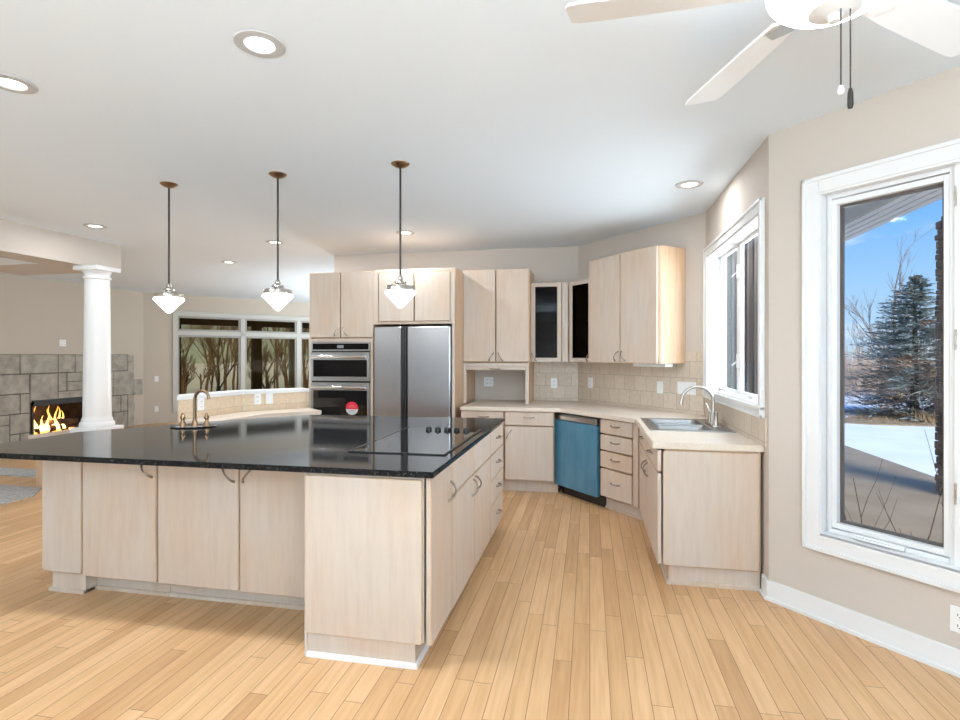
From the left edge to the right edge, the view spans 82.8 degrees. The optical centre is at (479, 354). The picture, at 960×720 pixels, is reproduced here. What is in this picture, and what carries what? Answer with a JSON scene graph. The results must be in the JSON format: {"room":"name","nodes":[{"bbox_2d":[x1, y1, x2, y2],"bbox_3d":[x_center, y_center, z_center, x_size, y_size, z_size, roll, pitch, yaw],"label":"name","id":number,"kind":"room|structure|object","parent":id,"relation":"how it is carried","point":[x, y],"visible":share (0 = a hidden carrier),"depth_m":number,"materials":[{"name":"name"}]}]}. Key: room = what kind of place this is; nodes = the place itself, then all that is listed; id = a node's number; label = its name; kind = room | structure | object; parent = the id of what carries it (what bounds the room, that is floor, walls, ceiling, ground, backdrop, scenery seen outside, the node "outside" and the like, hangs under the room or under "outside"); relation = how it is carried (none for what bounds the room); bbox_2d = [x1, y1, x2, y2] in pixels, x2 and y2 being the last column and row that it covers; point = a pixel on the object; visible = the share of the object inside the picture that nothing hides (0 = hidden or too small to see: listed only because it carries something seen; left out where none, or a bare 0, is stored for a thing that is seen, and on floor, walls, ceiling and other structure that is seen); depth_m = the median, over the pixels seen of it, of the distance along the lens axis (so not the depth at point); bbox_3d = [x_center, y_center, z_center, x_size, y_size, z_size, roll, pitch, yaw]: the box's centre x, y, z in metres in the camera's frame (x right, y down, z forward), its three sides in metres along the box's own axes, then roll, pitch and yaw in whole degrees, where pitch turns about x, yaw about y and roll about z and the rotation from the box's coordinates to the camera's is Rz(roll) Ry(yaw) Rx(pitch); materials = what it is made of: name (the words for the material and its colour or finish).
{"room":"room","nodes":[
{"label":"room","id":0,"kind":"room"},
{"bbox_2d":[0,273,142,425],"bbox_3d":[-8.370,0.070,4.561,0.150,2.720,13.640,0,0,11],"label":"wall","id":1,"kind":"structure","parent":0,"point":[36,313],"depth_m":9.40,"materials":[{"name":"beige paint"}]},
{"bbox_2d":[143,293,308,423],"bbox_3d":[-4.849,0.070,13.085,5.600,2.720,0.150,0,0,-40],"label":"wall","id":2,"kind":"structure","parent":0,"point":[157,323],"depth_m":11.49,"materials":[{"name":"beige paint"}]},
{"bbox_2d":[172,311,309,411],"bbox_3d":[-4.966,0.140,12.967,4.210,2.160,0.180,0,0,-40],"label":"window","id":3,"kind":"structure","parent":2,"relation":"in","point":[242,334],"depth_m":12.49,"materials":[{"name":"grey paint"}]},
{"bbox_2d":[334,246,577,401],"bbox_3d":[-0.349,0.070,6.828,3.120,2.720,0.150,0,0,11],"label":"wall","id":4,"kind":"structure","parent":0,"point":[547,264],"depth_m":6.67,"materials":[{"name":"beige paint"}]},
{"bbox_2d":[463,268,533,362],"bbox_3d":[0.229,-0.435,6.335,0.749,1.050,0.589,0,0,11],"label":"upper cabinet","id":5,"kind":"object","parent":4,"relation":"attached to","point":[496,303],"visible":0.99,"depth_m":6.09,"materials":[{"name":"brown wood"}]},
{"bbox_2d":[531,282,568,361],"bbox_3d":[0.816,-0.371,6.311,0.422,0.898,0.394,0,0,11],"label":"upper cabinet","id":6,"kind":"object","parent":4,"relation":"attached to","point":[546,298],"depth_m":6.16,"materials":[{"name":"brown wood"}]},
{"bbox_2d":[534,362,577,400],"bbox_3d":[0.904,0.312,6.494,0.520,0.464,0.009,0,0,11],"label":"tile backsplash","id":7,"kind":"structure","parent":4,"relation":"attached to","point":[566,373],"depth_m":6.49,"materials":[{"name":"tile"}]},
{"bbox_2d":[0,0,959,302],"bbox_3d":[-2.321,-1.365,5.571,11.651,0.150,18.407,0,0,11],"label":"ceiling","id":8,"kind":"structure","parent":0,"point":[517,124],"depth_m":2.99,"materials":[{"name":"paint"}]},
{"bbox_2d":[0,73,37,93],"bbox_3d":[-2.225,-1.286,2.580,0.204,0.007,0.204,0,0,11],"label":"recessed light","id":9,"kind":"object","parent":8,"relation":"in","point":[8,82],"visible":1,"depth_m":2.59,"materials":[{"name":"white"}]},
{"bbox_2d":[0,219,120,274],"bbox_3d":[-5.466,-1.140,4.160,1.440,0.300,5.000,0,0,11],"label":"beam","id":10,"kind":"structure","parent":8,"relation":"attached to","point":[25,249],"depth_m":5.79,"materials":[{"name":"beige paint"}]},
{"bbox_2d":[83,224,107,228],"bbox_3d":[-3.843,-1.286,5.435,0.204,0.007,0.204,0,0,11],"label":"recessed light","id":11,"kind":"object","parent":8,"relation":"in","point":[97,226],"visible":1,"depth_m":5.43,"materials":[{"name":"white"}]},
{"bbox_2d":[153,181,184,312],"bbox_3d":[-2.346,-0.803,4.104,0.210,0.974,0.210,0,0,11],"label":"pendant lamp","id":12,"kind":"object","parent":8,"relation":"hanging from","point":[168,300],"visible":1,"depth_m":4.07,"materials":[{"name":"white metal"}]},
{"bbox_2d":[233,29,285,57],"bbox_3d":[-0.913,-1.286,2.255,0.204,0.007,0.204,0,0,11],"label":"recessed light","id":13,"kind":"object","parent":8,"relation":"in","point":[258,43],"visible":1,"depth_m":2.25,"materials":[{"name":"grey"}]},
{"bbox_2d":[262,171,292,310],"bbox_3d":[-1.442,-0.803,3.881,0.210,0.974,0.210,0,0,11],"label":"pendant lamp","id":14,"kind":"object","parent":8,"relation":"hanging from","point":[277,297],"visible":1,"depth_m":3.85,"materials":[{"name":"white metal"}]},
{"bbox_2d":[385,160,415,307],"bbox_3d":[-0.537,-0.803,3.668,0.210,0.974,0.210,0,0,11],"label":"pendant lamp","id":15,"kind":"object","parent":8,"relation":"hanging from","point":[400,293],"visible":1,"depth_m":3.63,"materials":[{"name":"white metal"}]},
{"bbox_2d":[675,180,703,188],"bbox_3d":[1.582,-1.286,4.109,0.204,0.007,0.204,0,0,11],"label":"recessed light","id":16,"kind":"object","parent":8,"relation":"in","point":[689,184],"visible":1,"depth_m":4.10,"materials":[{"name":"white"}]},
{"bbox_2d":[565,0,959,108],"bbox_3d":[0.954,-0.990,1.558,1.400,0.600,1.459,0,0,11],"label":"ceiling fan","id":17,"kind":"object","parent":8,"relation":"hanging from","point":[934,25],"visible":1,"depth_m":1.69,"materials":[{"name":"white paint"}]},
{"bbox_2d":[0,422,959,719],"bbox_3d":[-2.311,1.470,5.569,11.331,0.080,18.007,0,0,11],"label":"floor","id":18,"kind":"structure","parent":0,"point":[568,610],"depth_m":2.58,"materials":[{"name":"brown wood"}]},
{"bbox_2d":[0,467,35,477],"bbox_3d":[-6.241,1.424,6.775,2.290,0.012,0.420,0,0,11],"label":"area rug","id":19,"kind":"object","parent":18,"relation":"on","point":[4,471],"visible":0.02,"depth_m":6.57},
{"bbox_2d":[0,484,40,504],"bbox_3d":[-5.904,1.423,5.355,2.710,0.014,1.570,0,0,11],"label":"area rug","id":20,"kind":"object","parent":18,"relation":"on","point":[8,493],"visible":1,"depth_m":5.60,"materials":[{"name":"carpet"}]},
{"bbox_2d":[28,430,68,485],"bbox_3d":[-4.508,1.153,6.110,0.750,0.555,0.520,0,0,11],"label":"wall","id":21,"kind":"structure","parent":18,"relation":"on","point":[38,462],"depth_m":5.95,"materials":[{"name":"brown wood"}]},
{"bbox_2d":[69,265,123,432],"bbox_3d":[-4.315,-0.057,6.132,0.356,1.864,0.356,0,0,11],"label":"column","id":22,"kind":"structure","parent":21,"relation":"on","point":[97,393],"depth_m":6.03,"materials":[{"name":"white paint"}]},
{"bbox_2d":[42,460,96,593],"bbox_3d":[-2.468,0.992,3.460,0.285,0.876,0.410,0,0,11],"label":"base cabinet","id":23,"kind":"object","parent":18,"relation":"on","point":[62,481],"visible":0.46,"depth_m":3.26,"materials":[{"name":"brown wood"}]},
{"bbox_2d":[0,354,142,443],"bbox_3d":[-7.699,0.710,8.848,0.614,1.440,4.850,0,0,11],"label":"fireplace","id":24,"kind":"object","parent":18,"relation":"on","point":[40,393],"visible":0.76,"depth_m":9.32,"materials":[{"name":"grey stone"}]},
{"bbox_2d":[83,462,170,596],"bbox_3d":[-2.043,0.992,3.528,0.517,0.876,0.789,0,0,11],"label":"base cabinet","id":25,"kind":"object","parent":18,"relation":"on","point":[120,501],"visible":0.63,"depth_m":3.18,"materials":[{"name":"brown wood"}]},
{"bbox_2d":[158,466,304,609],"bbox_3d":[-1.171,0.992,3.659,1.137,0.876,1.389,0,0,11],"label":"base cabinet","id":26,"kind":"object","parent":18,"relation":"on","point":[237,536],"visible":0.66,"depth_m":3.04,"materials":[{"name":"brown wood"}]},
{"bbox_2d":[0,415,504,478],"bbox_3d":[-1.343,0.539,3.745,2.748,0.029,2.128,0,0,11],"label":"countertop","id":27,"kind":"structure","parent":26,"relation":"on","point":[301,443],"depth_m":3.15,"materials":[{"name":"black stone"}]},
{"bbox_2d":[170,424,216,427],"bbox_3d":[-2.095,0.519,3.981,0.320,0.012,0.199,0,0,-9],"label":"prep sink","id":28,"kind":"object","parent":27,"relation":"in","point":[188,425],"visible":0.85,"depth_m":3.92,"materials":[{"name":"black plastic"}]},
{"bbox_2d":[179,389,209,425],"bbox_3d":[-2.089,0.389,3.992,0.230,0.273,0.056,0,0,-3],"label":"faucet","id":29,"kind":"object","parent":27,"relation":"on","point":[182,417],"visible":0.86,"depth_m":3.98,"materials":[{"name":"brown metal"}]},
{"bbox_2d":[348,426,481,455],"bbox_3d":[-0.349,0.510,3.385,0.544,0.029,1.010,0,0,11],"label":"cooktop","id":30,"kind":"object","parent":27,"relation":"in","point":[428,440],"visible":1,"depth_m":3.27,"materials":[{"name":"black glass"}]},
{"bbox_2d":[177,388,308,423],"bbox_3d":[-2.480,0.903,5.646,0.445,1.054,1.506,0,0,35],"label":"wall","id":31,"kind":"structure","parent":18,"relation":"on","point":[231,401],"depth_m":5.65,"materials":[{"name":"beige tile"}]},
{"bbox_2d":[254,394,260,404],"bbox_3d":[-2.354,0.465,5.760,0.072,0.116,0.009,0,0,-37],"label":"wall outlet","id":32,"kind":"object","parent":31,"relation":"attached to","point":[257,397],"visible":1,"depth_m":5.76,"materials":[{"name":"white plastic"}]},
{"bbox_2d":[266,393,272,403],"bbox_3d":[-2.258,0.465,5.832,0.072,0.116,0.010,0,0,-37],"label":"light switch","id":33,"kind":"object","parent":31,"relation":"attached to","point":[269,396],"visible":1,"depth_m":5.83,"materials":[{"name":"white plastic"}]},
{"bbox_2d":[309,271,380,415],"bbox_3d":[-1.457,0.255,6.455,0.765,2.350,0.959,0,0,11],"label":"tall cabinet","id":34,"kind":"object","parent":18,"relation":"on","point":[340,304],"visible":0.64,"depth_m":6.02,"materials":[{"name":"brown wood"}]},
{"bbox_2d":[311,342,369,415],"bbox_3d":[-1.491,0.332,6.277,0.696,0.947,0.681,0,0,11],"label":"wall oven","id":35,"kind":"object","parent":34,"relation":"in","point":[340,371],"visible":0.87,"depth_m":6.00,"materials":[{"name":"silver metal"}]},
{"bbox_2d":[346,402,357,414],"bbox_3d":[-1.407,0.585,5.975,0.146,0.146,0.001,0,0,11],"label":"sticker","id":36,"kind":"object","parent":35,"relation":"attached to","point":[351,407],"visible":1,"depth_m":5.97,"materials":[{"name":"red"}]},
{"bbox_2d":[305,464,456,669],"bbox_3d":[-0.472,0.992,2.707,0.661,0.876,0.398,0,0,11],"label":"base cabinet","id":37,"kind":"object","parent":18,"relation":"on","point":[378,549],"visible":0.84,"depth_m":2.52,"materials":[{"name":"brown wood"}]},
{"bbox_2d":[374,326,451,416],"bbox_3d":[-0.658,0.557,6.201,0.872,1.745,0.762,0,0,11],"label":"refrigerator","id":38,"kind":"object","parent":18,"relation":"on","point":[413,364],"visible":0.45,"depth_m":5.84,"materials":[{"name":"silver metal"}]},
{"bbox_2d":[373,267,472,416],"bbox_3d":[-0.628,0.250,6.305,0.917,2.360,0.926,0,0,11],"label":"tall cabinet","id":39,"kind":"object","parent":18,"relation":"on","point":[437,300],"visible":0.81,"depth_m":5.85,"materials":[{"name":"brown wood"}]},
{"bbox_2d":[452,434,489,608],"bbox_3d":[-0.322,0.992,3.452,0.661,0.876,1.118,0,0,11],"label":"base cabinet","id":40,"kind":"object","parent":18,"relation":"on","point":[470,471],"visible":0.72,"depth_m":3.23,"materials":[{"name":"brown wood"}]},
{"bbox_2d":[461,410,505,489],"bbox_3d":[0.111,1.006,6.150,0.467,0.848,0.969,0,0,11],"label":"base cabinet","id":41,"kind":"object","parent":18,"relation":"on","point":[464,413],"visible":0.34,"depth_m":5.72,"materials":[{"name":"brown wood"}]},
{"bbox_2d":[489,423,502,537],"bbox_3d":[-0.154,0.992,4.287,0.661,0.876,0.576,0,0,11],"label":"base cabinet","id":42,"kind":"object","parent":18,"relation":"on","point":[496,436],"visible":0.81,"depth_m":4.20,"materials":[{"name":"brown wood"}]},
{"bbox_2d":[505,411,560,492],"bbox_3d":[0.646,1.006,6.042,0.620,0.848,0.969,0,0,11],"label":"base cabinet","id":43,"kind":"object","parent":18,"relation":"on","point":[529,436],"visible":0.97,"depth_m":5.62,"materials":[{"name":"brown wood"}]},
{"bbox_2d":[554,412,605,506],"bbox_3d":[1.197,1.008,5.506,0.617,0.845,0.680,0,0,-30],"label":"dishwasher","id":44,"kind":"object","parent":18,"relation":"on","point":[577,438],"visible":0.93,"depth_m":5.31,"materials":[{"name":"blue metal"}]},
{"bbox_2d":[601,419,642,520],"bbox_3d":[1.482,1.006,4.984,0.639,0.848,0.500,0,0,-30],"label":"base cabinet","id":45,"kind":"object","parent":18,"relation":"on","point":[620,440],"visible":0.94,"depth_m":4.84,"materials":[{"name":"brown wood"}]},
{"bbox_2d":[638,429,760,590],"bbox_3d":[1.508,1.006,3.967,0.639,0.848,1.286,0,0,11],"label":"base cabinet","id":46,"kind":"object","parent":18,"relation":"on","point":[700,510],"visible":0.91,"depth_m":3.34,"materials":[{"name":"brown wood"}]},
{"bbox_2d":[460,399,763,451],"bbox_3d":[1.046,0.564,5.084,1.576,0.037,3.829,0,0,-29],"label":"countertop","id":47,"kind":"structure","parent":46,"relation":"on","point":[718,441],"depth_m":4.87,"materials":[{"name":"stone"}]},
{"bbox_2d":[463,363,533,403],"bbox_3d":[0.226,0.319,6.337,0.742,0.453,0.584,0,0,11],"label":"niche","id":48,"kind":"object","parent":47,"relation":"on","point":[512,381],"visible":0.96,"depth_m":6.57,"materials":[{"name":"brown wood"}]},
{"bbox_2d":[484,377,493,385],"bbox_3d":[0.107,0.325,6.641,0.118,0.116,0.009,0,0,11],"label":"wall outlet","id":49,"kind":"object","parent":48,"relation":"attached to","point":[488,381],"visible":1,"depth_m":6.64,"materials":[{"name":"white plastic"}]},
{"bbox_2d":[641,418,735,432],"bbox_3d":[1.585,0.627,4.240,0.575,0.176,0.780,0,0,11],"label":"sink","id":50,"kind":"object","parent":47,"relation":"in","point":[654,424],"visible":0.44,"depth_m":4.24,"materials":[{"name":"silver metal"}]},
{"bbox_2d":[649,419,701,424],"bbox_3d":[1.576,0.628,4.407,0.376,0.174,0.313,0,0,11],"label":"basin","id":51,"kind":"object","parent":50,"relation":"in","point":[651,421],"depth_m":4.55,"materials":[{"name":"silver metal"}]},
{"bbox_2d":[654,424,710,429],"bbox_3d":[1.510,0.628,4.081,0.376,0.174,0.313,0,0,11],"label":"basin","id":52,"kind":"object","parent":50,"relation":"in","point":[656,426],"depth_m":4.22,"materials":[{"name":"silver metal"}]},
{"bbox_2d":[679,385,720,427],"bbox_3d":[1.684,0.386,4.208,0.280,0.306,0.295,0,0,11],"label":"kitchen faucet","id":53,"kind":"object","parent":47,"relation":"on","point":[713,414],"visible":1,"depth_m":4.17,"materials":[{"name":"silver metal"}]},
{"bbox_3d":[-2.195,1.030,5.459,0.830,0.800,1.349,0,0,11],"label":"bar cabinet","id":54,"kind":"object","parent":18,"relation":"on","visible":0},
{"bbox_2d":[179,408,320,422],"bbox_3d":[-2.260,0.610,5.464,0.592,0.040,1.420,0,0,34],"label":"countertop","id":55,"kind":"structure","parent":54,"relation":"on","point":[297,411],"depth_m":5.49,"materials":[{"name":"stone"}]},
{"bbox_2d":[578,212,705,414],"bbox_3d":[1.668,0.070,5.718,0.150,2.720,1.765,0,0,-30],"label":"wall","id":56,"kind":"structure","parent":0,"point":[688,233],"depth_m":5.10,"materials":[{"name":"beige paint"}]},
{"bbox_2d":[569,279,588,361],"bbox_3d":[1.209,-0.371,6.019,0.339,0.898,0.370,0,0,-30],"label":"upper cabinet","id":57,"kind":"object","parent":56,"relation":"attached to","point":[578,290],"visible":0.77,"depth_m":5.98,"materials":[{"name":"brown wood"}]},
{"bbox_2d":[589,245,685,363],"bbox_3d":[1.523,-0.461,5.421,0.394,1.078,0.950,0,0,-30],"label":"upper cabinet","id":58,"kind":"object","parent":56,"relation":"attached to","point":[637,298],"visible":1,"depth_m":5.13,"materials":[{"name":"brown wood"}]},
{"bbox_2d":[634,363,672,366],"bbox_3d":[1.663,0.095,5.242,0.100,0.034,0.400,0,0,-30],"label":"light","id":59,"kind":"object","parent":58,"relation":"attached to","point":[635,364],"visible":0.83,"depth_m":5.18,"materials":[{"name":"white plastic"}]},
{"bbox_2d":[578,362,704,414],"bbox_3d":[1.598,0.312,5.679,0.009,0.464,1.751,0,0,-30],"label":"tile backsplash","id":60,"kind":"structure","parent":56,"relation":"attached to","point":[620,384],"depth_m":5.58,"materials":[{"name":"tile"}]},
{"bbox_2d":[677,382,695,394],"bbox_3d":[1.929,0.310,5.077,0.010,0.115,0.204,0,0,-30],"label":"light switch","id":61,"kind":"object","parent":60,"relation":"attached to","point":[681,386],"visible":0.84,"depth_m":5.08,"materials":[{"name":"white plastic"}]},
{"bbox_2d":[685,352,702,363],"bbox_3d":[1.975,0.025,5.017,0.009,0.109,0.227,0,0,-30],"label":"tile backsplash","id":62,"kind":"structure","parent":56,"relation":"attached to","point":[690,357],"depth_m":5.01,"materials":[{"name":"tile"}]},
{"bbox_2d":[706,135,768,587],"bbox_3d":[1.940,0.070,4.037,0.150,2.720,1.760,0,0,11],"label":"wall","id":63,"kind":"structure","parent":0,"point":[751,183],"depth_m":3.34,"materials":[{"name":"beige paint"}]},
{"bbox_2d":[703,197,764,417],"bbox_3d":[1.927,-0.282,4.060,0.185,1.325,1.660,0,0,11],"label":"window","id":64,"kind":"structure","parent":63,"relation":"in","point":[750,224],"depth_m":4.22,"materials":[{"name":"white paint"}]},
{"bbox_2d":[705,398,766,446],"bbox_3d":[1.863,0.460,4.061,0.009,0.169,1.718,0,0,11],"label":"tile backsplash","id":65,"kind":"structure","parent":63,"relation":"attached to","point":[754,428],"depth_m":3.70,"materials":[{"name":"tile"}]},
{"bbox_2d":[769,66,959,649],"bbox_3d":[2.241,0.070,2.409,0.150,2.720,1.900,0,0,-31],"label":"wall","id":66,"kind":"structure","parent":0,"point":[923,113],"depth_m":2.97,"materials":[{"name":"beige paint"}]},
{"bbox_2d":[759,574,768,599],"bbox_3d":[1.685,1.373,3.226,0.030,0.115,0.100,0,0,11],"label":"baseboard","id":67,"kind":"structure","parent":66,"relation":"attached to","point":[763,591],"depth_m":3.21,"materials":[{"name":"white paint"}]},
{"bbox_2d":[766,580,959,677],"bbox_3d":[2.163,1.373,2.364,0.030,0.115,1.900,0,0,-31],"label":"baseboard","id":68,"kind":"structure","parent":66,"relation":"attached to","point":[940,656],"depth_m":2.72,"materials":[{"name":"white paint"}]},
{"bbox_2d":[802,138,959,592],"bbox_3d":[2.233,0.048,2.393,0.180,2.015,1.509,0,0,-31],"label":"window","id":69,"kind":"structure","parent":66,"relation":"in","point":[825,529],"depth_m":2.87,"materials":[{"name":"white paint"}]},
{"bbox_2d":[950,605,959,633],"bbox_3d":[2.139,1.185,2.425,0.009,0.116,0.072,0,0,-31],"label":"wall outlet","id":70,"kind":"object","parent":66,"relation":"attached to","point":[954,610],"visible":1,"depth_m":2.44,"materials":[{"name":"white plastic"}]},
{"label":"outside","id":71,"kind":"structure","parent":0,"visible":0},
{"bbox_2d":[845,445,941,542],"bbox_3d":[2.043,1.730,6.474,7.050,0.400,10.500,0,0,11],"label":"patio","id":72,"kind":"structure","parent":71,"point":[916,495],"depth_m":5.84,"materials":[{"name":"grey concrete"}]},
{"bbox_2d":[727,235,757,394],"bbox_3d":[3.457,-0.020,6.837,1.480,3.100,0.230,0,0,11],"label":"wall","id":73,"kind":"structure","parent":72,"relation":"on","point":[751,247],"depth_m":6.77,"materials":[{"name":"grey"}]},
{"bbox_2d":[840,177,931,222],"bbox_3d":[3.400,-1.610,6.048,1.680,0.080,10.800,0,0,11],"label":"trim","id":74,"kind":"structure","parent":73,"relation":"on","point":[852,212],"depth_m":5.83,"materials":[{"name":"grey"}]},
{"bbox_2d":[845,173,949,240],"bbox_3d":[4.538,-1.603,6.227,0.480,0.095,10.000,0,0,11],"label":"boards","id":75,"kind":"object","parent":73,"relation":"attached to","point":[899,206],"visible":0.2,"depth_m":5.89,"materials":[{"name":"white"}]},
{"bbox_2d":[934,216,941,491],"bbox_3d":[5.313,-0.010,5.868,0.499,3.080,0.498,0,0,11],"label":"stone pillar","id":76,"kind":"structure","parent":72,"relation":"on","point":[938,225],"depth_m":6.07,"materials":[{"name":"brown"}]},
{"bbox_3d":[2.556,1.512,2.829,0.780,0.045,1.500,0,0,-31],"label":"mulch bed","id":77,"kind":"object","parent":72,"relation":"on","visible":0},
{"bbox_2d":[845,432,941,539],"bbox_3d":[2.708,0.939,2.919,0.677,1.128,1.682,0,0,-31],"label":"shrub","id":78,"kind":"object","parent":77,"relation":"on","point":[925,432],"visible":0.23,"depth_m":3.40,"materials":[{"name":"brown plant"}]},
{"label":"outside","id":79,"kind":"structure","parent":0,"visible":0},
{"bbox_2d":[182,362,937,476],"bbox_3d":[28.487,1.830,40.169,200.000,0.200,150.000,0,0,11],"label":"snow","id":80,"kind":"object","parent":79,"point":[907,446],"depth_m":11.84,"materials":[{"name":"snow"}]},
{"bbox_2d":[181,354,197,393],"bbox_3d":[-9.982,0.787,18.611,1.060,1.909,0.628,0,0,27],"label":"bare tree","id":81,"kind":"object","parent":80,"relation":"on","point":[184,382],"visible":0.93,"depth_m":18.59,"materials":[{"name":"brown plant"}]},
{"bbox_2d":[181,325,201,371],"bbox_3d":[-13.613,-0.567,24.569,2.437,4.606,2.268,0,0,-41],"label":"bare tree","id":82,"kind":"object","parent":80,"relation":"on","point":[190,327],"visible":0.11,"depth_m":24.52,"materials":[{"name":"brown plant"}]},
{"bbox_2d":[184,353,207,389],"bbox_3d":[-12.919,0.811,25.041,1.384,1.848,0.682,0,0,-11],"label":"bare tree","id":83,"kind":"object","parent":80,"relation":"on","point":[200,377],"visible":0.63,"depth_m":24.92,"materials":[{"name":"brown plant"}]},
{"bbox_2d":[184,327,230,391],"bbox_3d":[-9.532,0.117,18.934,1.741,3.234,1.602,0,0,-10],"label":"bare tree","id":84,"kind":"object","parent":80,"relation":"on","point":[209,351],"visible":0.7,"depth_m":19.09,"materials":[{"name":"brown plant"}]},
{"bbox_2d":[188,325,236,391],"bbox_3d":[-10.682,-0.336,21.988,2.370,4.147,2.984,0,0,-40],"label":"bare tree","id":85,"kind":"object","parent":80,"relation":"on","point":[208,362],"visible":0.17,"depth_m":21.64,"materials":[{"name":"brown plant"}]},
{"bbox_2d":[198,329,234,375],"bbox_3d":[-11.264,0.294,23.006,1.716,2.890,1.062,0,0,27],"label":"bare tree","id":86,"kind":"object","parent":80,"relation":"on","point":[208,329],"visible":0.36,"depth_m":22.88,"materials":[{"name":"brown plant"}]},
{"bbox_2d":[194,325,249,390],"bbox_3d":[-8.167,-0.320,17.248,1.016,4.103,2.447,0,0,28],"label":"bare tree","id":87,"kind":"object","parent":80,"relation":"on","point":[218,387],"visible":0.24,"depth_m":17.40,"materials":[{"name":"brown plant"}]},
{"bbox_2d":[213,326,249,390],"bbox_3d":[-10.815,-0.736,23.703,2.187,4.934,2.470,0,0,-22],"label":"bare tree","id":88,"kind":"object","parent":80,"relation":"on","point":[224,363],"visible":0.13,"depth_m":23.80,"materials":[{"name":"brown plant"}]},
{"bbox_2d":[217,326,249,389],"bbox_3d":[-9.159,-1.343,20.873,2.343,6.160,1.432,0,0,-2],"label":"bare tree","id":89,"kind":"object","parent":80,"relation":"on","point":[235,357],"visible":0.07,"depth_m":20.48,"materials":[{"name":"brown plant"}]},
{"bbox_2d":[222,326,273,362],"bbox_3d":[-8.017,-0.107,18.491,2.779,3.686,1.413,0,0,14],"label":"bare tree","id":90,"kind":"object","parent":80,"relation":"on","point":[235,328],"visible":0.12,"depth_m":18.27,"materials":[{"name":"brown plant"}]},
{"bbox_2d":[266,327,279,388],"bbox_3d":[-10.332,-1.698,26.380,4.031,6.865,2.068,0,0,-31],"label":"bare tree","id":91,"kind":"object","parent":80,"relation":"on","point":[277,382],"visible":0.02,"depth_m":26.32,"materials":[{"name":"brown plant"}]},
{"bbox_2d":[262,340,284,388],"bbox_3d":[-7.336,0.562,19.038,1.208,2.351,1.063,0,0,-13],"label":"bare tree","id":92,"kind":"object","parent":80,"relation":"on","point":[265,357],"visible":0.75,"depth_m":19.13,"materials":[{"name":"brown plant"}]},
{"bbox_2d":[262,327,286,387],"bbox_3d":[-7.662,-0.932,19.951,2.476,5.333,1.877,0,0,32],"label":"bare tree","id":93,"kind":"object","parent":80,"relation":"on","point":[285,382],"visible":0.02,"depth_m":20.16,"materials":[{"name":"brown plant"}]},
{"bbox_2d":[269,328,304,387],"bbox_3d":[-8.932,0.231,24.625,1.597,3.014,2.094,0,0,-38],"label":"bare tree","id":94,"kind":"object","parent":80,"relation":"on","point":[287,367],"visible":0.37,"depth_m":24.30,"materials":[{"name":"brown plant"}]},
{"bbox_2d":[274,328,302,388],"bbox_3d":[-7.953,-0.585,22.473,2.375,4.631,2.261,0,0,33],"label":"bare tree","id":95,"kind":"object","parent":80,"relation":"on","point":[274,328],"visible":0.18,"depth_m":22.19,"materials":[{"name":"brown plant"}]},
{"bbox_2d":[302,329,308,387],"bbox_3d":[-7.228,-0.990,20.400,3.530,5.450,2.347,0,0,-14],"label":"bare tree","id":96,"kind":"object","parent":80,"relation":"on","point":[306,345],"visible":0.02,"depth_m":20.76,"materials":[{"name":"brown plant"}]},
{"bbox_2d":[845,225,934,392],"bbox_3d":[15.136,-1.583,20.445,3.251,6.640,1.537,0,0,-11],"label":"bare tree","id":97,"kind":"object","parent":80,"relation":"on","point":[900,278],"visible":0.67,"depth_m":20.34,"materials":[{"name":"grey plant"}]},
{"bbox_2d":[845,274,940,422],"bbox_3d":[12.146,-0.142,15.201,4.954,4.256,5.072,0,0,-16],"label":"spruce tree","id":98,"kind":"object","parent":80,"relation":"on","point":[914,402],"visible":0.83,"depth_m":15.21,"materials":[{"name":"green plant"}]},
{"bbox_2d":[845,331,940,396],"bbox_3d":[19.508,0.106,23.390,11.620,3.248,4.840,0,0,11],"label":"thicket","id":99,"kind":"object","parent":80,"relation":"on","point":[848,368],"visible":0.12,"depth_m":22.68,"materials":[{"name":"beige"}]},
{"bbox_3d":[-5.993,1.590,14.377,9.500,0.280,3.200,0,0,-40],"label":"porch deck","id":100,"kind":"object","parent":80,"relation":"on","visible":0},
{"bbox_2d":[179,324,180,393],"bbox_3d":[-8.095,0.315,14.445,0.260,2.270,0.200,0,0,-40],"label":"porch post","id":101,"kind":"object","parent":100,"relation":"on","point":[179,324],"visible":0.15,"depth_m":14.47,"materials":[{"name":"brown wood"}]},
{"bbox_2d":[251,326,261,389],"bbox_3d":[-6.484,0.315,15.791,0.260,2.270,0.200,0,0,-40],"label":"porch post","id":102,"kind":"object","parent":100,"relation":"on","point":[256,343],"visible":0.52,"depth_m":15.71,"materials":[{"name":"brown wood"}]},
{"bbox_2d":[289,328,293,387],"bbox_3d":[-5.639,0.315,16.496,0.260,2.270,0.200,0,0,-40],"label":"porch post","id":103,"kind":"object","parent":100,"relation":"on","point":[291,341],"visible":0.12,"depth_m":16.37,"materials":[{"name":"brown wood"}]},
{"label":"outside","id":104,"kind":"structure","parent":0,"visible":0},
{"bbox_3d":[-6.025,-1.240,14.415,9.500,0.100,3.300,0,0,-40],"label":"porch roof","id":105,"kind":"structure","parent":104,"visible":0},
{"bbox_2d":[179,318,308,328],"bbox_3d":[-6.906,-1.005,15.470,9.500,0.370,0.151,0,0,-40],"label":"beam","id":106,"kind":"structure","parent":105,"relation":"attached to","point":[183,321],"depth_m":15.33,"materials":[{"name":"brown wood"}]},
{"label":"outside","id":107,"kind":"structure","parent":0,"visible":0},
{"bbox_2d":[845,416,937,426],"bbox_3d":[12.921,1.720,13.771,8.100,0.040,2.300,0,0,11],"label":"bare ground","id":108,"kind":"structure","parent":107,"point":[852,420],"depth_m":13.70,"materials":[{"name":"brown soil"}]},
{"bbox_2d":[845,408,936,424],"bbox_3d":[12.214,1.565,14.207,4.930,0.350,2.974,0,0,11],"label":"grass tufts","id":109,"kind":"object","parent":108,"relation":"on","point":[922,415],"visible":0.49,"depth_m":14.30,"materials":[{"name":"plant"}]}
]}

